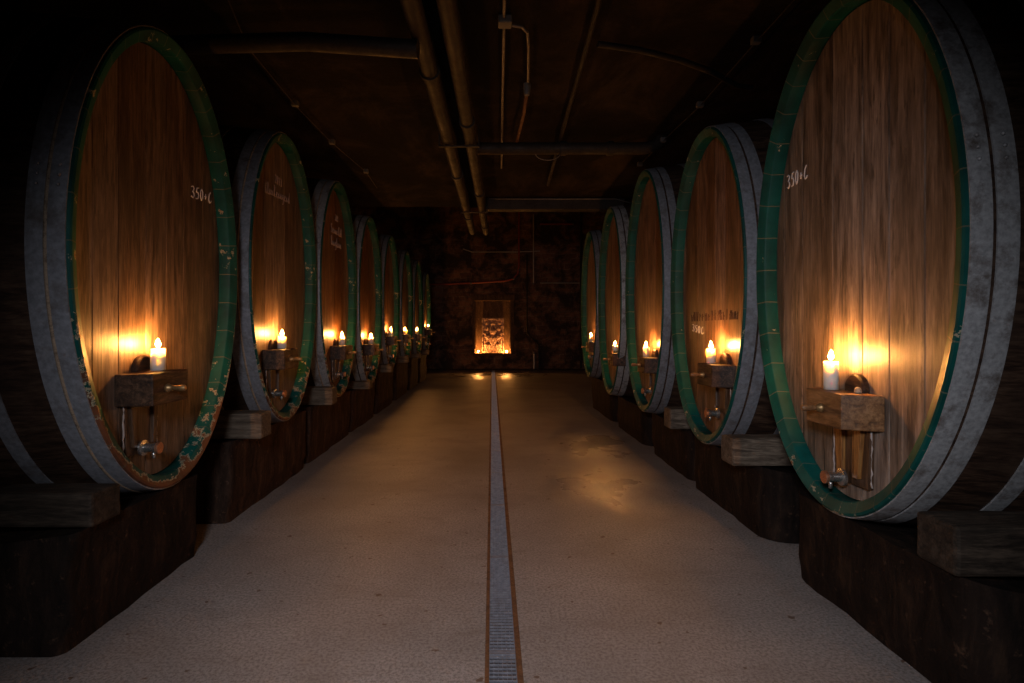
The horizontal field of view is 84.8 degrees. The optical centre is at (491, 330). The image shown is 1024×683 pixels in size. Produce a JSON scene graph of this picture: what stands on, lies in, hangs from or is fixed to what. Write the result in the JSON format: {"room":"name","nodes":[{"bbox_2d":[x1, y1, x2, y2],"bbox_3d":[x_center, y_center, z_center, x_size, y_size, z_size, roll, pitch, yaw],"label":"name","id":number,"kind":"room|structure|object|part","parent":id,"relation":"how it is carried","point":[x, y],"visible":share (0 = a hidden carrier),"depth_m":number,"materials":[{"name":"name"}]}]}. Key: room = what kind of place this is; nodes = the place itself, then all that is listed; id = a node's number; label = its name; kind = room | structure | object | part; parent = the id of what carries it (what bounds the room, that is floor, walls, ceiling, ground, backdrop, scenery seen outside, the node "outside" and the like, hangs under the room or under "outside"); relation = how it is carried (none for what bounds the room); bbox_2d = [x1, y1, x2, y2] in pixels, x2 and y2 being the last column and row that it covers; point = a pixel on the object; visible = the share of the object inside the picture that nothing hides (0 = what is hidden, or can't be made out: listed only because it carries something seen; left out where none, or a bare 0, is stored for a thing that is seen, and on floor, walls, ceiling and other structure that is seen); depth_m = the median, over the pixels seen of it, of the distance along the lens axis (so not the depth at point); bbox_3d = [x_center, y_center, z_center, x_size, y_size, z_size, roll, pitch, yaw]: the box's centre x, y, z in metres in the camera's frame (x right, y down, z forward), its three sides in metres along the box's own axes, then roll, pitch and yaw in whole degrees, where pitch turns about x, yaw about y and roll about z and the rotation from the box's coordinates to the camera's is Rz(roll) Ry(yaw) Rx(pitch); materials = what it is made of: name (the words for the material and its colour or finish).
{"room":"wine cellar","nodes":[
{"label":"wine cellar","id":0,"kind":"room"},
{"bbox_2d":[350,207,365,215],"bbox_3d":[-4.650,-1.425,9.500,0.300,6.350,22.000,0,0,0],"label":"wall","id":1,"kind":"structure","parent":0,"point":[356,211],"depth_m":18.88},
{"bbox_2d":[0,0,829,207],"bbox_3d":[0.000,-2.148,3.900,9.000,0.448,10.800,0,0,0],"label":"ceiling","id":2,"kind":"structure","parent":0,"point":[377,111],"depth_m":4.61,"materials":[{"name":"concrete"}]},
{"bbox_2d":[291,100,298,106],"bbox_3d":[-1.730,-1.996,4.919,0.060,0.047,0.050,0,0,0],"label":"clip","id":3,"kind":"object","parent":2,"relation":"attached to","point":[296,103],"visible":0.84,"depth_m":4.89,"materials":[{"name":"plastic"}]},
{"bbox_2d":[228,0,376,187],"bbox_3d":[-1.647,-1.985,5.526,0.176,0.008,4.496,0,0,0],"label":"cable","id":4,"kind":"object","parent":2,"relation":"attached to","point":[228,0],"visible":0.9,"depth_m":4.65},
{"bbox_2d":[329,139,334,144],"bbox_3d":[-1.689,-1.996,5.913,0.060,0.047,0.050,0,0,0],"label":"clip","id":5,"kind":"object","parent":2,"relation":"attached to","point":[332,142],"visible":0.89,"depth_m":5.89,"materials":[{"name":"plastic"}]},
{"bbox_2d":[439,125,478,147],"bbox_3d":[-0.326,-1.926,5.550,0.402,0.208,0.040,0,0,0],"label":"hanger","id":6,"kind":"object","parent":2,"relation":"attached to","point":[440,146],"visible":0.88,"depth_m":5.53,"materials":[{"name":"brown metal"}]},
{"bbox_2d":[400,0,475,234],"bbox_3d":[-0.438,-1.900,5.550,0.151,0.149,10.301,0,0,1],"label":"ceiling pipe","id":7,"kind":"object","parent":6,"relation":"attached to","point":[413,10],"visible":0.98,"depth_m":4.28,"materials":[{"name":"brown metal"}]},
{"bbox_2d":[169,32,419,58],"bbox_3d":[-1.383,-1.825,3.598,1.838,0.183,0.132,0,0,2],"label":"ceiling pipe","id":8,"kind":"object","parent":7,"relation":"attached to","point":[274,41],"visible":0.79,"depth_m":3.55,"materials":[{"name":"brown metal"}]},
{"bbox_2d":[436,0,488,235],"bbox_3d":[-0.215,-1.900,5.600,0.146,0.144,10.402,0,0,1],"label":"ceiling pipe","id":9,"kind":"object","parent":6,"relation":"attached to","point":[448,11],"visible":0.98,"depth_m":4.26,"materials":[{"name":"brown metal"}]},
{"bbox_2d":[501,0,505,168],"bbox_3d":[0.095,-2.030,5.106,0.023,0.022,3.736,0,0,1],"label":"conduit","id":10,"kind":"object","parent":2,"relation":"attached to","point":[503,1],"visible":0.84,"depth_m":4.35,"materials":[{"name":"metal"}]},
{"bbox_2d":[498,14,511,28],"bbox_3d":[0.085,-2.022,3.661,0.090,0.055,0.090,0,0,0],"label":"junction box","id":11,"kind":"object","parent":2,"relation":"attached to","point":[503,23],"visible":0.98,"depth_m":3.62,"materials":[{"name":"plastic"}]},
{"bbox_2d":[512,24,529,82],"bbox_3d":[0.254,-2.020,4.106,0.115,0.020,0.874,0,0,11],"label":"conduit","id":12,"kind":"object","parent":2,"relation":"attached to","point":[522,27],"visible":0.92,"depth_m":3.96,"materials":[{"name":"grey metal"}]},
{"bbox_2d":[516,82,530,142],"bbox_3d":[0.270,-2.010,5.239,0.064,0.100,1.232,0,0,-2],"label":"cable","id":13,"kind":"object","parent":2,"relation":"attached to","point":[526,86],"visible":0.98,"depth_m":4.87,"materials":[{"name":"plastic"}]},
{"bbox_3d":[0.282,-1.990,5.255,0.041,0.048,1.201,0,0,-1],"label":"rod","id":14,"kind":"part","parent":13,"relation":"part of","materials":[{"name":"brown metal"}]},
{"bbox_2d":[523,82,530,95],"bbox_3d":[0.291,-2.010,4.655,0.064,0.100,0.064,0,0,0],"label":"socket","id":15,"kind":"object","parent":13,"relation":"attached to","point":[526,86],"depth_m":4.63,"materials":[{"name":"plastic"}]},
{"bbox_2d":[486,198,624,211],"bbox_3d":[0.975,-1.970,8.750,2.150,0.180,0.200,0,0,0],"label":"ceiling beam","id":16,"kind":"structure","parent":2,"relation":"attached to","point":[494,205],"depth_m":8.65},
{"bbox_2d":[460,199,487,212],"bbox_3d":[-0.278,-1.926,8.640,0.425,0.208,0.040,0,0,0],"label":"hanger","id":17,"kind":"object","parent":16,"relation":"attached to","point":[487,199],"visible":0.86,"depth_m":8.62,"materials":[{"name":"black metal"}]},
{"bbox_2d":[477,135,666,155],"bbox_3d":[0.827,-1.982,5.920,2.054,0.254,0.151,0,0,0],"label":"ceiling pipe","id":18,"kind":"object","parent":2,"relation":"attached to","point":[563,148],"visible":0.88,"depth_m":5.87,"materials":[{"name":"brown metal"}]},
{"bbox_2d":[547,0,601,185],"bbox_3d":[0.705,-2.005,5.394,0.064,0.050,4.557,0,0,2],"label":"pipe","id":19,"kind":"object","parent":2,"relation":"attached to","point":[597,6],"visible":1,"depth_m":4.29,"materials":[{"name":"brown metal"}]},
{"bbox_2d":[660,137,665,142],"bbox_3d":[1.786,-1.996,5.851,0.060,0.047,0.050,0,0,0],"label":"clip","id":20,"kind":"object","parent":2,"relation":"attached to","point":[662,140],"visible":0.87,"depth_m":5.83,"materials":[{"name":"plastic"}]},
{"bbox_2d":[597,41,753,90],"bbox_3d":[1.434,-1.985,4.203,1.522,0.074,0.127,0,0,-27],"label":"cable","id":21,"kind":"object","parent":2,"relation":"attached to","point":[600,44],"visible":0.98,"depth_m":4.09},
{"bbox_2d":[696,101,703,107],"bbox_3d":[1.835,-1.996,4.940,0.060,0.047,0.050,0,0,0],"label":"clip","id":22,"kind":"object","parent":2,"relation":"attached to","point":[698,104],"visible":0.84,"depth_m":4.92,"materials":[{"name":"plastic"}]},
{"bbox_2d":[640,0,794,164],"bbox_3d":[1.813,-1.985,4.998,0.051,0.008,3.398,0,0,-1],"label":"cable","id":23,"kind":"object","parent":22,"relation":"attached to","point":[793,0],"visible":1,"depth_m":4.21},
{"bbox_2d":[750,35,761,44],"bbox_3d":[1.813,-1.996,3.846,0.060,0.047,0.050,0,0,0],"label":"clip","id":24,"kind":"object","parent":2,"relation":"attached to","point":[753,41],"visible":0.83,"depth_m":3.82,"materials":[{"name":"plastic"}]},
{"bbox_2d":[0,370,930,682],"bbox_3d":[0.000,1.575,9.180,9.000,0.350,21.360,0,0,0],"label":"floor","id":25,"kind":"structure","parent":0,"point":[368,564],"depth_m":3.14,"materials":[{"name":"beige concrete"}]},
{"bbox_2d":[0,483,120,527],"bbox_3d":[-2.040,0.801,2.590,0.520,0.157,0.209,0,0,0],"label":"chock","id":26,"kind":"object","parent":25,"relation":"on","point":[79,505],"visible":1,"depth_m":2.50,"materials":[{"name":"brown wood"}]},
{"bbox_2d":[0,474,197,656],"bbox_3d":[-2.871,1.141,2.963,2.118,0.517,1.130,0,0,0],"label":"stone plinth","id":27,"kind":"object","parent":25,"relation":"on","point":[59,586],"visible":0.88,"depth_m":2.56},
{"bbox_2d":[0,9,236,493],"bbox_3d":[-2.829,-0.391,3.179,2.421,2.719,1.707,0,0,0],"label":"wine cask","id":28,"kind":"object","parent":25,"relation":"on","point":[118,229],"visible":0.99,"depth_m":2.77,"materials":[{"name":"brown wood"}]},
{"bbox_3d":[-1.890,0.451,3.002,0.028,0.400,0.290,0,0,0],"label":"hatch door","id":29,"kind":"part","parent":28,"relation":"part of","materials":[{"name":"brown wood"}]},
{"bbox_2d":[137,440,163,457],"bbox_3d":[-1.808,0.626,2.971,0.096,0.097,0.084,0,0,0],"label":"tap","id":30,"kind":"object","parent":28,"relation":"on","point":[143,446],"depth_m":2.95,"materials":[{"name":"metal"}]},
{"bbox_2d":[150,339,165,370],"bbox_3d":[-1.820,0.126,3.051,0.074,0.177,0.074,0,0,0],"label":"lit candle","id":31,"kind":"object","parent":28,"relation":"on","point":[157,356],"visible":1,"depth_m":3.02,"materials":[{"name":"beige wax"}]},
{"bbox_3d":[-1.655,0.300,2.962,0.071,0.033,0.034,0,0,0],"label":"screw handle","id":32,"kind":"part","parent":28,"relation":"part of","materials":[{"name":"gold metal"}]},
{"bbox_2d":[210,410,270,438],"bbox_3d":[-1.970,0.707,4.251,0.520,0.191,0.207,0,0,0],"label":"chock","id":33,"kind":"object","parent":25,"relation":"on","point":[231,424],"visible":0.67,"depth_m":4.15,"materials":[{"name":"brown wood"}]},
{"bbox_2d":[188,410,305,523],"bbox_3d":[-2.943,1.099,4.909,2.115,0.602,1.703,0,0,0],"label":"stone plinth","id":34,"kind":"object","parent":25,"relation":"on","point":[234,475],"visible":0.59,"depth_m":4.31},
{"bbox_2d":[218,125,316,422],"bbox_3d":[-2.829,-0.471,4.970,2.421,2.702,1.707,0,0,0],"label":"wine cask","id":35,"kind":"object","parent":25,"relation":"on","point":[277,274],"visible":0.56,"depth_m":4.74,"materials":[{"name":"brown wood"}]},
{"bbox_3d":[-1.890,0.380,4.803,0.028,0.382,0.290,0,0,0],"label":"hatch door","id":36,"kind":"part","parent":35,"relation":"part of","materials":[{"name":"brown wood"}]},
{"bbox_2d":[272,389,286,399],"bbox_3d":[-1.808,0.539,4.773,0.096,0.097,0.084,0,0,0],"label":"tap","id":37,"kind":"object","parent":35,"relation":"on","point":[275,393],"depth_m":4.75,"materials":[{"name":"metal"}]},
{"bbox_2d":[277,331,286,348],"bbox_3d":[-1.820,0.070,4.853,0.074,0.164,0.074,0,0,0],"label":"lit candle","id":38,"kind":"object","parent":35,"relation":"on","point":[281,340],"visible":1,"depth_m":4.82,"materials":[{"name":"beige wax"}]},
{"bbox_2d":[300,386,336,404],"bbox_3d":[-1.970,0.698,6.092,0.520,0.195,0.209,0,0,0],"label":"chock","id":39,"kind":"object","parent":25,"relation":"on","point":[313,395],"visible":0.65,"depth_m":5.99,"materials":[{"name":"brown wood"}]},
{"bbox_2d":[297,390,350,463],"bbox_3d":[-2.959,1.092,6.761,2.122,0.616,1.724,0,0,0],"label":"stone plinth","id":40,"kind":"object","parent":25,"relation":"on","point":[326,425],"visible":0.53,"depth_m":6.45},
{"bbox_2d":[306,177,356,396],"bbox_3d":[-2.829,-0.496,6.690,2.421,2.732,1.707,0,0,0],"label":"wine cask","id":41,"kind":"object","parent":25,"relation":"on","point":[336,300],"visible":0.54,"depth_m":6.66,"materials":[{"name":"brown wood"}]},
{"bbox_3d":[-1.890,0.414,6.745,0.028,0.410,0.290,0,0,0],"label":"hatch door","id":42,"kind":"part","parent":41,"relation":"part of","materials":[{"name":"brown wood"}]},
{"bbox_2d":[336,371,345,378],"bbox_3d":[-1.808,0.526,6.715,0.096,0.097,0.084,0,0,0],"label":"tap","id":43,"kind":"object","parent":41,"relation":"on","point":[338,373],"depth_m":6.69,"materials":[{"name":"metal"}]},
{"bbox_2d":[339,333,344,344],"bbox_3d":[-1.820,0.090,6.795,0.074,0.164,0.074,0,0,0],"label":"lit candle","id":44,"kind":"object","parent":41,"relation":"on","point":[341,339],"visible":1,"depth_m":6.76,"materials":[{"name":"beige wax"}]},
{"bbox_2d":[346,380,372,388],"bbox_3d":[-1.970,0.762,7.930,0.520,0.110,0.205,0,0,0],"label":"chock","id":45,"kind":"object","parent":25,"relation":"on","point":[364,384],"visible":0.62,"depth_m":7.83,"materials":[{"name":"brown wood"}]},
{"bbox_2d":[345,381,374,431],"bbox_3d":[-2.960,1.103,8.480,2.120,0.594,1.486,0,0,0],"label":"stone plinth","id":46,"kind":"object","parent":25,"relation":"on","point":[361,400],"visible":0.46,"depth_m":8.20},
{"bbox_2d":[349,214,382,381],"bbox_3d":[-2.829,-0.454,8.415,2.421,2.689,1.707,0,0,0],"label":"wine cask","id":47,"kind":"object","parent":25,"relation":"on","point":[365,363],"visible":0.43,"depth_m":8.41,"materials":[{"name":"brown wood"}]},
{"bbox_2d":[368,334,373,343],"bbox_3d":[-1.820,0.113,8.423,0.074,0.159,0.074,0,0,0],"label":"lit candle","id":48,"kind":"object","parent":47,"relation":"on","point":[370,340],"visible":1,"depth_m":8.39,"materials":[{"name":"beige wax"}]},
{"bbox_2d":[373,368,393,413],"bbox_3d":[-2.956,1.049,10.174,2.128,0.702,1.499,0,0,0],"label":"stone plinth","id":49,"kind":"object","parent":25,"relation":"on","point":[383,396],"visible":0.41,"depth_m":9.90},
{"bbox_2d":[377,364,392,372],"bbox_3d":[-1.970,0.637,9.620,0.520,0.142,0.214,0,0,0],"label":"chock","id":50,"kind":"object","parent":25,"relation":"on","point":[382,368],"visible":0.5,"depth_m":9.52,"materials":[{"name":"brown wood"}]},
{"bbox_2d":[378,234,400,367],"bbox_3d":[-2.829,-0.513,10.143,2.421,2.584,1.707,0,0,0],"label":"wine cask","id":51,"kind":"object","parent":25,"relation":"on","point":[390,290],"visible":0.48,"depth_m":10.28,"materials":[{"name":"brown wood"}]},
{"bbox_2d":[392,363,407,399],"bbox_3d":[-2.960,1.019,12.051,2.120,0.761,1.544,0,0,0],"label":"stone plinth","id":52,"kind":"object","parent":25,"relation":"on","point":[400,374],"visible":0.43,"depth_m":11.71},
{"bbox_2d":[395,356,408,362],"bbox_3d":[-1.970,0.577,11.470,0.520,0.144,0.212,0,0,0],"label":"chock","id":53,"kind":"object","parent":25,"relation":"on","point":[399,359],"visible":0.53,"depth_m":11.37,"materials":[{"name":"brown wood"}]},
{"bbox_2d":[397,250,413,356],"bbox_3d":[-2.829,-0.539,12.000,2.421,2.513,1.707,0,0,0],"label":"wine cask","id":54,"kind":"object","parent":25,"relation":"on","point":[404,263],"visible":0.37,"depth_m":12.16,"materials":[{"name":"brown wood"}]},
{"bbox_2d":[407,358,417,389],"bbox_3d":[-2.962,1.018,13.897,2.117,0.763,1.446,0,0,0],"label":"stone plinth","id":55,"kind":"object","parent":25,"relation":"on","point":[412,369],"visible":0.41,"depth_m":13.61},
{"bbox_2d":[410,260,424,353],"bbox_3d":[-2.829,-0.550,13.850,2.421,2.533,1.707,0,0,0],"label":"wine cask","id":56,"kind":"object","parent":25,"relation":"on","point":[416,345],"visible":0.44,"depth_m":14.09,"materials":[{"name":"brown wood"}]},
{"bbox_2d":[417,355,426,382],"bbox_3d":[-2.962,1.015,15.702,2.116,0.770,1.448,0,0,0],"label":"stone plinth","id":57,"kind":"object","parent":25,"relation":"on","point":[422,368],"visible":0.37,"depth_m":15.44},
{"bbox_2d":[420,350,428,354],"bbox_3d":[-1.970,0.572,15.169,0.520,0.136,0.210,0,0,0],"label":"chock","id":58,"kind":"object","parent":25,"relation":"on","point":[423,352],"visible":0.46,"depth_m":15.07,"materials":[{"name":"brown wood"}]},
{"bbox_2d":[421,272,434,349],"bbox_3d":[-2.829,-0.500,15.700,2.421,2.413,1.707,0,0,0],"label":"wine cask","id":59,"kind":"object","parent":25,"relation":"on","point":[425,277],"visible":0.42,"depth_m":15.98,"materials":[{"name":"brown wood"}]},
{"bbox_2d":[484,371,523,682],"bbox_3d":[0.049,1.524,9.100,0.157,0.253,21.200,0,0,0],"label":"channel","id":60,"kind":"object","parent":25,"relation":"in","point":[520,679],"depth_m":3.14,"materials":[{"name":"grey metal"}]},
{"bbox_3d":[-0.021,1.413,9.100,0.018,0.033,21.200,0,0,0],"label":"edge rail","id":61,"kind":"part","parent":60,"relation":"part of","materials":[{"name":"metal"}]},
{"bbox_3d":[0.045,1.411,11.192,0.115,0.026,1.024,0,0,0],"label":"drain grate","id":62,"kind":"part","parent":60,"relation":"part of","materials":[{"name":"grey metal"}]},
{"bbox_3d":[0.045,1.411,12.222,0.115,0.026,1.024,0,0,0],"label":"drain grate","id":63,"kind":"part","parent":60,"relation":"part of","materials":[{"name":"grey metal"}]},
{"bbox_3d":[0.045,1.411,10.162,0.115,0.026,1.024,0,0,0],"label":"drain grate","id":64,"kind":"part","parent":60,"relation":"part of","materials":[{"name":"grey metal"}]},
{"bbox_3d":[0.045,1.411,8.102,0.115,0.026,1.024,0,0,0],"label":"drain grate","id":65,"kind":"part","parent":60,"relation":"part of","materials":[{"name":"grey metal"}]},
{"bbox_3d":[0.045,1.411,9.132,0.115,0.026,1.024,0,0,0],"label":"drain grate","id":66,"kind":"part","parent":60,"relation":"part of","materials":[{"name":"grey metal"}]},
{"bbox_3d":[0.045,1.411,7.072,0.115,0.026,1.024,0,0,0],"label":"drain grate","id":67,"kind":"part","parent":60,"relation":"part of","materials":[{"name":"grey metal"}]},
{"bbox_3d":[0.045,1.411,6.042,0.115,0.026,1.024,0,0,0],"label":"drain grate","id":68,"kind":"part","parent":60,"relation":"part of","materials":[{"name":"grey metal"}]},
{"bbox_3d":[0.045,1.411,5.012,0.115,0.026,1.024,0,0,0],"label":"drain grate","id":69,"kind":"part","parent":60,"relation":"part of","materials":[{"name":"grey metal"}]},
{"bbox_3d":[0.045,1.411,3.982,0.115,0.026,1.024,0,0,0],"label":"drain grate","id":70,"kind":"part","parent":60,"relation":"part of","materials":[{"name":"grey metal"}]},
{"bbox_3d":[0.045,1.411,2.952,0.115,0.026,1.024,0,0,0],"label":"drain grate","id":71,"kind":"part","parent":60,"relation":"part of","materials":[{"name":"grey metal"}]},
{"bbox_3d":[0.045,1.411,1.922,0.115,0.026,1.024,0,0,0],"label":"drain grate","id":72,"kind":"part","parent":60,"relation":"part of","materials":[{"name":"grey metal"}]},
{"bbox_2d":[533,352,534,368],"bbox_3d":[1.482,1.037,19.760,0.088,0.593,0.093,0,0,0],"label":"pipe","id":73,"kind":"object","parent":25,"relation":"on","point":[533,352],"visible":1,"depth_m":19.73,"materials":[{"name":"plastic"}]},
{"bbox_2d":[581,230,602,377],"bbox_3d":[2.720,-0.472,9.830,2.401,2.723,1.685,0,0,0],"label":"wine cask","id":74,"kind":"object","parent":25,"relation":"on","point":[591,252],"visible":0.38,"depth_m":9.92,"materials":[{"name":"brown wood"}]},
{"bbox_2d":[592,377,617,421],"bbox_3d":[2.868,1.099,9.501,2.125,0.601,1.847,0,0,0],"label":"stone plinth","id":75,"kind":"object","parent":25,"relation":"on","point":[605,403],"visible":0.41,"depth_m":9.17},
{"bbox_2d":[598,204,634,397],"bbox_3d":[2.720,-0.434,8.100,2.401,2.884,1.685,0,0,0],"label":"wine cask","id":76,"kind":"object","parent":25,"relation":"on","point":[613,248],"visible":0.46,"depth_m":8.14,"materials":[{"name":"brown wood"}]},
{"bbox_2d":[612,342,617,350],"bbox_3d":[1.690,0.217,7.694,0.068,0.164,0.068,0,0,0],"label":"lit candle","id":77,"kind":"object","parent":76,"relation":"on","point":[614,347],"visible":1,"depth_m":7.66,"materials":[{"name":"beige wax"}]},
{"bbox_2d":[617,396,653,445],"bbox_3d":[2.871,1.156,7.551,2.117,0.488,1.546,0,0,0],"label":"stone plinth","id":78,"kind":"object","parent":25,"relation":"on","point":[637,423],"visible":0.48,"depth_m":7.21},
{"bbox_2d":[625,164,684,413],"bbox_3d":[2.720,-0.448,6.294,2.401,2.890,1.685,0,0,0],"label":"wine cask","id":79,"kind":"object","parent":25,"relation":"on","point":[655,196],"visible":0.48,"depth_m":6.15,"materials":[{"name":"brown wood"}]},
{"bbox_2d":[643,342,648,356],"bbox_3d":[1.690,0.197,6.145,0.068,0.169,0.068,0,0,0],"label":"lit candle","id":80,"kind":"object","parent":79,"relation":"on","point":[645,349],"visible":1,"depth_m":6.12,"materials":[{"name":"beige wax"}]},
{"bbox_2d":[641,387,651,395],"bbox_3d":[1.688,0.663,6.125,0.096,0.097,0.084,0,0,0],"label":"tap","id":81,"kind":"object","parent":79,"relation":"on","point":[643,391],"depth_m":6.10,"materials":[{"name":"metal"}]},
{"bbox_3d":[1.770,0.483,6.096,0.028,0.329,0.290,0,0,0],"label":"hatch door","id":82,"kind":"part","parent":79,"relation":"part of","materials":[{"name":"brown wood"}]},
{"bbox_2d":[652,413,695,480],"bbox_3d":[2.869,1.151,5.859,2.122,0.499,1.392,0,0,0],"label":"stone plinth","id":83,"kind":"object","parent":25,"relation":"on","point":[675,447],"visible":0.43,"depth_m":5.59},
{"bbox_2d":[664,406,690,428],"bbox_3d":[1.930,0.828,5.351,0.520,0.191,0.208,0,0,0],"label":"chock","id":84,"kind":"object","parent":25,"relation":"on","point":[674,417],"visible":0.41,"depth_m":5.25,"materials":[{"name":"brown wood"}]},
{"bbox_2d":[670,118,778,445],"bbox_3d":[2.720,-0.359,4.505,2.401,2.691,1.685,0,0,0],"label":"wine cask","id":85,"kind":"object","parent":25,"relation":"on","point":[713,291],"visible":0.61,"depth_m":4.29,"materials":[{"name":"brown wood"}]},
{"bbox_3d":[1.554,0.333,4.282,0.071,0.033,0.034,0,0,0],"label":"screw handle","id":86,"kind":"part","parent":85,"relation":"part of","materials":[{"name":"brown wood"}]},
{"bbox_2d":[706,342,715,362],"bbox_3d":[1.690,0.163,4.322,0.068,0.169,0.068,0,0,0],"label":"lit candle","id":87,"kind":"object","parent":85,"relation":"on","point":[710,353],"visible":1,"depth_m":4.29,"materials":[{"name":"beige wax"}]},
{"bbox_2d":[704,408,719,420],"bbox_3d":[1.688,0.639,4.301,0.096,0.097,0.084,0,0,0],"label":"tap","id":88,"kind":"object","parent":85,"relation":"on","point":[707,413],"depth_m":4.28,"materials":[{"name":"metal"}]},
{"bbox_3d":[1.770,0.453,4.271,0.028,0.338,0.290,0,0,0],"label":"hatch door","id":89,"kind":"part","parent":85,"relation":"part of","materials":[{"name":"brown wood"}]},
{"bbox_2d":[694,435,806,543],"bbox_3d":[2.839,1.151,4.400,2.122,0.498,1.441,0,0,0],"label":"stone plinth","id":90,"kind":"object","parent":25,"relation":"on","point":[765,499],"visible":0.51,"depth_m":3.85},
{"bbox_2d":[721,434,792,465],"bbox_3d":[1.880,0.816,3.871,0.520,0.195,0.211,0,0,0],"label":"chock","id":91,"kind":"object","parent":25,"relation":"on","point":[736,449],"visible":0.63,"depth_m":3.77,"materials":[{"name":"brown wood"}]},
{"bbox_2d":[756,0,1023,526],"bbox_3d":[2.720,-0.376,2.780,2.401,2.734,1.707,0,0,0],"label":"wine cask","id":92,"kind":"object","parent":25,"relation":"on","point":[890,233],"visible":0.98,"depth_m":2.44,"materials":[{"name":"brown wood"}]},
{"bbox_3d":[1.554,0.377,2.752,0.071,0.033,0.034,0,0,0],"label":"screw handle","id":93,"kind":"part","parent":92,"relation":"part of","materials":[{"name":"brown wood"}]},
{"bbox_2d":[823,350,838,389],"bbox_3d":[1.690,0.191,2.792,0.068,0.199,0.068,0,0,0],"label":"lit candle","id":94,"kind":"object","parent":92,"relation":"on","point":[830,368],"visible":1,"depth_m":2.77,"materials":[{"name":"beige wax"}]},
{"bbox_2d":[820,468,847,488],"bbox_3d":[1.688,0.729,2.772,0.096,0.097,0.084,0,0,0],"label":"tap","id":95,"kind":"object","parent":92,"relation":"on","point":[840,476],"depth_m":2.75,"materials":[{"name":"metal"}]},
{"bbox_3d":[1.770,0.537,2.742,0.028,0.419,0.290,0,0,0],"label":"hatch door","id":96,"kind":"part","parent":92,"relation":"part of","materials":[{"name":"brown wood"}]},
{"bbox_2d":[854,387,861,393],"bbox_3d":[1.725,0.279,2.640,0.033,0.031,0.032,0,0,0],"label":"stub","id":97,"kind":"object","parent":92,"relation":"on","point":[858,390],"visible":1,"depth_m":2.63,"materials":[{"name":"white wax"}]},
{"bbox_2d":[799,490,1023,682],"bbox_3d":[2.770,1.154,2.629,2.121,0.492,1.344,0,0,0],"label":"stone plinth","id":98,"kind":"object","parent":25,"relation":"on","point":[947,627],"visible":0.8,"depth_m":2.30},
{"bbox_2d":[917,511,1023,576],"bbox_3d":[1.960,0.808,2.148,0.520,0.194,0.209,0,0,0],"label":"chock","id":99,"kind":"object","parent":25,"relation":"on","point":[960,543],"visible":1,"depth_m":2.06,"materials":[{"name":"brown wood"}]},
{"bbox_2d":[366,207,605,368],"bbox_3d":[0.000,-1.425,20.300,9.600,6.350,0.600,0,0,0],"label":"wall","id":100,"kind":"structure","parent":0,"point":[435,237],"depth_m":20.00,"materials":[{"name":"brown stone"}]},
{"bbox_2d":[430,212,519,284],"bbox_3d":[-0.689,-3.042,19.860,3.376,2.854,0.088,0,0,0],"label":"pipe","id":101,"kind":"object","parent":100,"relation":"attached to","point":[518,269],"visible":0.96,"depth_m":19.83,"materials":[{"name":"plastic"}]},
{"bbox_2d":[475,301,509,352],"bbox_3d":[0.027,-0.142,20.218,1.259,1.880,0.415,0,0,0],"label":"niche","id":102,"kind":"object","parent":100,"relation":"attached to","point":[483,309],"depth_m":20.40,"materials":[{"name":"paint"}]},
{"bbox_2d":[472,294,514,354],"bbox_3d":[0.042,-0.217,20.137,1.529,2.170,0.515,0,0,0],"label":"surround","id":103,"kind":"object","parent":100,"relation":"attached to","point":[475,297],"visible":1,"depth_m":19.91,"materials":[{"name":"stone"}]},
{"bbox_3d":[0.022,0.829,20.137,1.369,0.078,0.515,0,0,0],"label":"sill","id":104,"kind":"part","parent":103,"relation":"part of","materials":[{"name":"stone"}]},
{"bbox_2d":[482,318,503,352],"bbox_3d":[0.036,0.159,20.253,0.794,1.255,0.174,0,0,0],"label":"carved relief","id":105,"kind":"object","parent":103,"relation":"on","point":[492,328],"visible":1,"depth_m":20.26,"materials":[{"name":"red stone"}]},
{"bbox_2d":[463,249,539,252],"bbox_3d":[0.334,-2.854,19.860,2.737,0.142,0.036,0,0,0],"label":"conduit","id":106,"kind":"object","parent":100,"relation":"attached to","point":[463,249],"visible":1,"depth_m":19.86,"materials":[{"name":"grey metal"}]},
{"bbox_2d":[427,369,584,369],"bbox_3d":[0.000,1.548,20.030,9.000,0.405,0.340,0,0,0],"label":"trim","id":107,"kind":"structure","parent":100,"relation":"attached to","point":[427,369],"depth_m":19.86,"materials":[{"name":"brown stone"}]},
{"bbox_2d":[526,255,539,366],"bbox_3d":[1.463,-0.709,19.860,0.491,3.973,0.048,0,0,0],"label":"conduit","id":108,"kind":"object","parent":100,"relation":"attached to","point":[526,255],"visible":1,"depth_m":19.84,"materials":[{"name":"metal"}]},
{"bbox_2d":[533,214,533,284],"bbox_3d":[1.472,-2.893,19.860,0.059,2.512,0.059,0,0,22],"label":"conduit","id":109,"kind":"object","parent":100,"relation":"attached to","point":[533,214],"visible":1,"depth_m":19.84,"materials":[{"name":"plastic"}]}
]}

